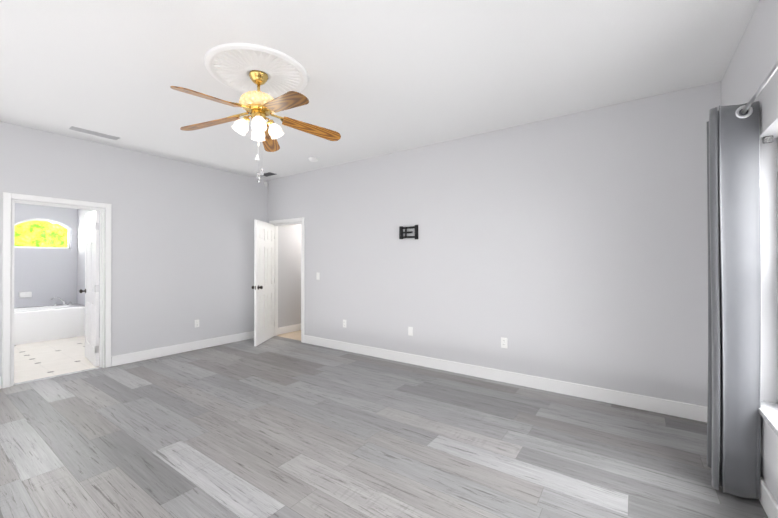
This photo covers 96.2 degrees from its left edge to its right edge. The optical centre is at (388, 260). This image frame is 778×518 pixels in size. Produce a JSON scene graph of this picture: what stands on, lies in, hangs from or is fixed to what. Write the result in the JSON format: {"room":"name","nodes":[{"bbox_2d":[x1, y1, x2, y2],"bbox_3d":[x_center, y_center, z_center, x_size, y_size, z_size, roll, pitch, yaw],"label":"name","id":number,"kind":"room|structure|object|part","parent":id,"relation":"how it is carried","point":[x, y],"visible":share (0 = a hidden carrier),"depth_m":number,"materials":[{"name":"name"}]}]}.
{"room":"empty bedroom","nodes":[
{"label":"empty bedroom","id":0,"kind":"room"},
{"bbox_2d":[14,203,76,307],"bbox_3d":[-6.823,0.149,6.266,0.120,2.450,2.090,0,0,35],"label":"wall","id":1,"kind":"structure","parent":0,"point":[44,276],"depth_m":6.62,"materials":[{"name":"grey paint"}]},
{"bbox_2d":[19,292,31,297],"bbox_3d":[-6.640,0.624,6.374,0.049,0.100,0.160,0,0,35],"label":"soap shelf","id":2,"kind":"object","parent":1,"relation":"attached to","point":[24,294],"visible":0.98,"depth_m":6.36,"materials":[{"name":"white ceramic"}]},
{"bbox_2d":[14,218,70,248],"bbox_3d":[-6.579,-0.510,6.622,0.050,0.570,0.810,0,0,35],"label":"bathroom window","id":3,"kind":"structure","parent":1,"relation":"in","point":[69,234],"depth_m":6.65,"materials":[{"name":"white plastic"}]},
{"bbox_2d":[77,209,99,333],"bbox_3d":[-4.784,0.148,6.031,3.480,2.450,0.120,0,0,35],"label":"wall","id":4,"kind":"structure","parent":0,"point":[81,213],"depth_m":6.79,"materials":[{"name":"grey paint"}]},
{"bbox_2d":[0,121,267,387],"bbox_3d":[-3.615,-0.058,4.568,0.120,2.850,4.620,0,0,35],"label":"wall","id":5,"kind":"structure","parent":0,"point":[182,246],"depth_m":4.94,"materials":[{"name":"white paint"}]},
{"bbox_2d":[2,192,111,387],"bbox_3d":[-3.908,0.318,4.151,0.156,2.095,0.945,0,0,35],"label":"door frame","id":6,"kind":"structure","parent":5,"relation":"attached to","point":[8,295],"depth_m":3.90,"materials":[{"name":"white wood"}]},
{"bbox_2d":[79,211,98,366],"bbox_3d":[-4.020,0.352,4.763,0.781,2.015,0.191,0,0,35],"label":"bathroom door","id":7,"kind":"structure","parent":5,"relation":"in","point":[91,290],"depth_m":4.64,"materials":[{"name":"white wood"}]},
{"bbox_2d":[111,331,253,365],"bbox_3d":[-2.896,1.305,5.449,0.030,0.130,2.341,0,0,35],"label":"baseboard","id":8,"kind":"structure","parent":5,"relation":"attached to","point":[185,347],"depth_m":5.14,"materials":[{"name":"white wood"}]},
{"bbox_2d":[278,224,300,327],"bbox_3d":[-1.408,0.153,7.514,0.120,2.450,2.500,0,0,35],"label":"wall","id":9,"kind":"structure","parent":0,"point":[289,275],"depth_m":6.69,"materials":[{"name":"grey paint"}]},
{"bbox_2d":[278,323,300,334],"bbox_3d":[-1.382,1.313,7.430,0.016,0.130,2.360,0,0,35],"label":"baseboard","id":10,"kind":"structure","parent":9,"relation":"attached to","point":[288,329],"depth_m":6.68,"materials":[{"name":"white wood"}]},
{"bbox_2d":[0,0,758,179],"bbox_3d":[-1.020,-1.540,2.813,6.390,0.100,4.740,0,0,35],"label":"ceiling","id":11,"kind":"structure","parent":0,"point":[385,77],"depth_m":2.65,"materials":[{"name":"paint"}]},
{"bbox_2d":[69,126,118,139],"bbox_3d":[-3.425,-1.481,4.072,0.120,0.008,0.440,0,0,35],"label":"ceiling vent","id":12,"kind":"object","parent":11,"relation":"in","point":[93,133],"visible":0.98,"depth_m":4.06,"materials":[{"name":"grey metal"}]},
{"bbox_2d":[170,43,340,182],"bbox_3d":[-1.034,-1.054,2.731,1.287,0.874,1.280,0,0,35],"label":"ceiling fan","id":13,"kind":"object","parent":11,"relation":"hanging from","point":[261,77],"visible":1,"depth_m":2.71,"materials":[{"name":"brown wood"}]},
{"bbox_2d":[260,172,275,176],"bbox_3d":[-2.070,-1.473,5.979,0.280,0.009,0.150,0,0,35],"label":"ceiling vent","id":14,"kind":"object","parent":11,"relation":"in","point":[268,174],"visible":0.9,"depth_m":5.96,"materials":[{"name":"grey metal"}]},
{"bbox_2d":[308,157,317,161],"bbox_3d":[-1.102,-1.461,5.071,0.136,0.040,0.136,0,0,35],"label":"smoke detector","id":15,"kind":"object","parent":11,"relation":"attached to","point":[312,159],"visible":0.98,"depth_m":5.03,"materials":[{"name":"white plastic"}]},
{"bbox_2d":[0,330,767,517],"bbox_3d":[-1.813,1.395,4.893,9.880,0.066,7.240,0,0,35],"label":"floor","id":16,"kind":"structure","parent":0,"point":[277,427],"depth_m":2.58,"materials":[{"name":"grey wood"}]},
{"bbox_2d":[14,297,84,344],"bbox_3d":[-6.408,1.026,5.970,0.885,0.693,1.840,0,0,35],"label":"bathtub","id":17,"kind":"object","parent":16,"relation":"on","point":[45,323],"visible":0.9,"depth_m":6.05,"materials":[{"name":"white ceramic"}]},
{"bbox_2d":[268,81,720,406],"bbox_3d":[0.313,-0.058,4.693,6.390,2.850,0.120,0,0,35],"label":"wall","id":18,"kind":"structure","parent":0,"point":[572,248],"depth_m":3.73,"materials":[{"name":"white paint"}]},
{"bbox_2d":[252,220,274,345],"bbox_3d":[-2.094,0.357,5.934,0.480,2.015,0.681,0,0,35],"label":"hall door","id":19,"kind":"structure","parent":18,"relation":"in","point":[264,281],"depth_m":5.83,"materials":[{"name":"white wood"}]},
{"bbox_2d":[269,217,303,342],"bbox_3d":[-1.761,0.326,6.158,0.940,2.095,0.156,0,0,35],"label":"door frame","id":20,"kind":"structure","parent":18,"relation":"attached to","point":[294,221],"depth_m":6.18,"materials":[{"name":"white wood"}]},
{"bbox_2d":[399,225,417,238],"bbox_3d":[0.261,-0.373,4.628,0.272,0.190,0.038,0,0,32],"label":"mount","id":21,"kind":"object","parent":18,"relation":"attached to","point":[401,232],"visible":0.98,"depth_m":4.62,"materials":[{"name":"black metal"}]},
{"bbox_2d":[408,327,412,335],"bbox_3d":[0.284,0.937,4.631,0.072,0.116,0.007,0,0,35],"label":"outlet","id":22,"kind":"object","parent":18,"relation":"attached to","point":[410,331],"visible":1,"depth_m":4.63,"materials":[{"name":"white plastic"}]},
{"bbox_2d":[501,337,506,347],"bbox_3d":[1.292,0.924,3.917,0.072,0.116,0.010,0,0,35],"label":"outlet","id":23,"kind":"object","parent":18,"relation":"attached to","point":[503,342],"visible":1,"depth_m":3.92,"materials":[{"name":"white plastic"}]},
{"bbox_2d":[304,335,706,421],"bbox_3d":[0.669,1.301,4.351,5.100,0.130,0.020,0,0,35],"label":"baseboard","id":24,"kind":"structure","parent":18,"relation":"attached to","point":[658,405],"depth_m":3.70,"materials":[{"name":"white wood"}]},
{"bbox_2d":[721,0,777,503],"bbox_3d":[1.488,-0.072,0.960,0.160,2.850,4.620,0,0,35],"label":"wall","id":25,"kind":"structure","parent":0,"point":[754,59],"depth_m":2.04,"materials":[{"name":"white paint"}]},
{"bbox_2d":[706,60,777,499],"bbox_3d":[1.340,0.212,1.082,0.224,2.232,2.984,0,0,35],"label":"curtain","id":26,"kind":"object","parent":25,"relation":"attached to","point":[734,306],"visible":1,"depth_m":1.99,"materials":[{"name":"grey fabric"}]},
{"bbox_3d":[1.390,-0.864,1.051,0.102,0.079,2.984,0,0,35],"label":"curtain rod","id":27,"kind":"part","parent":26,"relation":"part of","materials":[{"name":"silver metal"}]},
{"bbox_2d":[759,401,777,435],"bbox_3d":[1.507,0.836,1.058,0.117,0.030,2.429,0,0,35],"label":"window sill","id":28,"kind":"structure","parent":25,"relation":"attached to","point":[768,412],"depth_m":1.88,"materials":[{"name":"stone"}]},
{"bbox_2d":[759,475,777,517],"bbox_3d":[1.450,1.288,1.055,0.020,0.130,4.440,0,0,35],"label":"baseboard","id":29,"kind":"structure","parent":25,"relation":"attached to","point":[768,502],"depth_m":1.85,"materials":[{"name":"white wood"}]},
{"bbox_2d":[762,135,777,318],"bbox_3d":[1.559,0.052,1.044,0.138,1.538,2.400,0,0,35],"label":"window unit","id":30,"kind":"structure","parent":25,"relation":"in","point":[767,139],"depth_m":2.02,"materials":[{"name":"white plastic"}]},
{"label":"outside","id":31,"kind":"structure","parent":0,"visible":0},
{"bbox_2d":[14,220,67,246],"bbox_3d":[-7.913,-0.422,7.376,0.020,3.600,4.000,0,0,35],"label":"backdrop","id":32,"kind":"structure","parent":31,"point":[58,228],"depth_m":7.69,"materials":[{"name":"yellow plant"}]}
]}

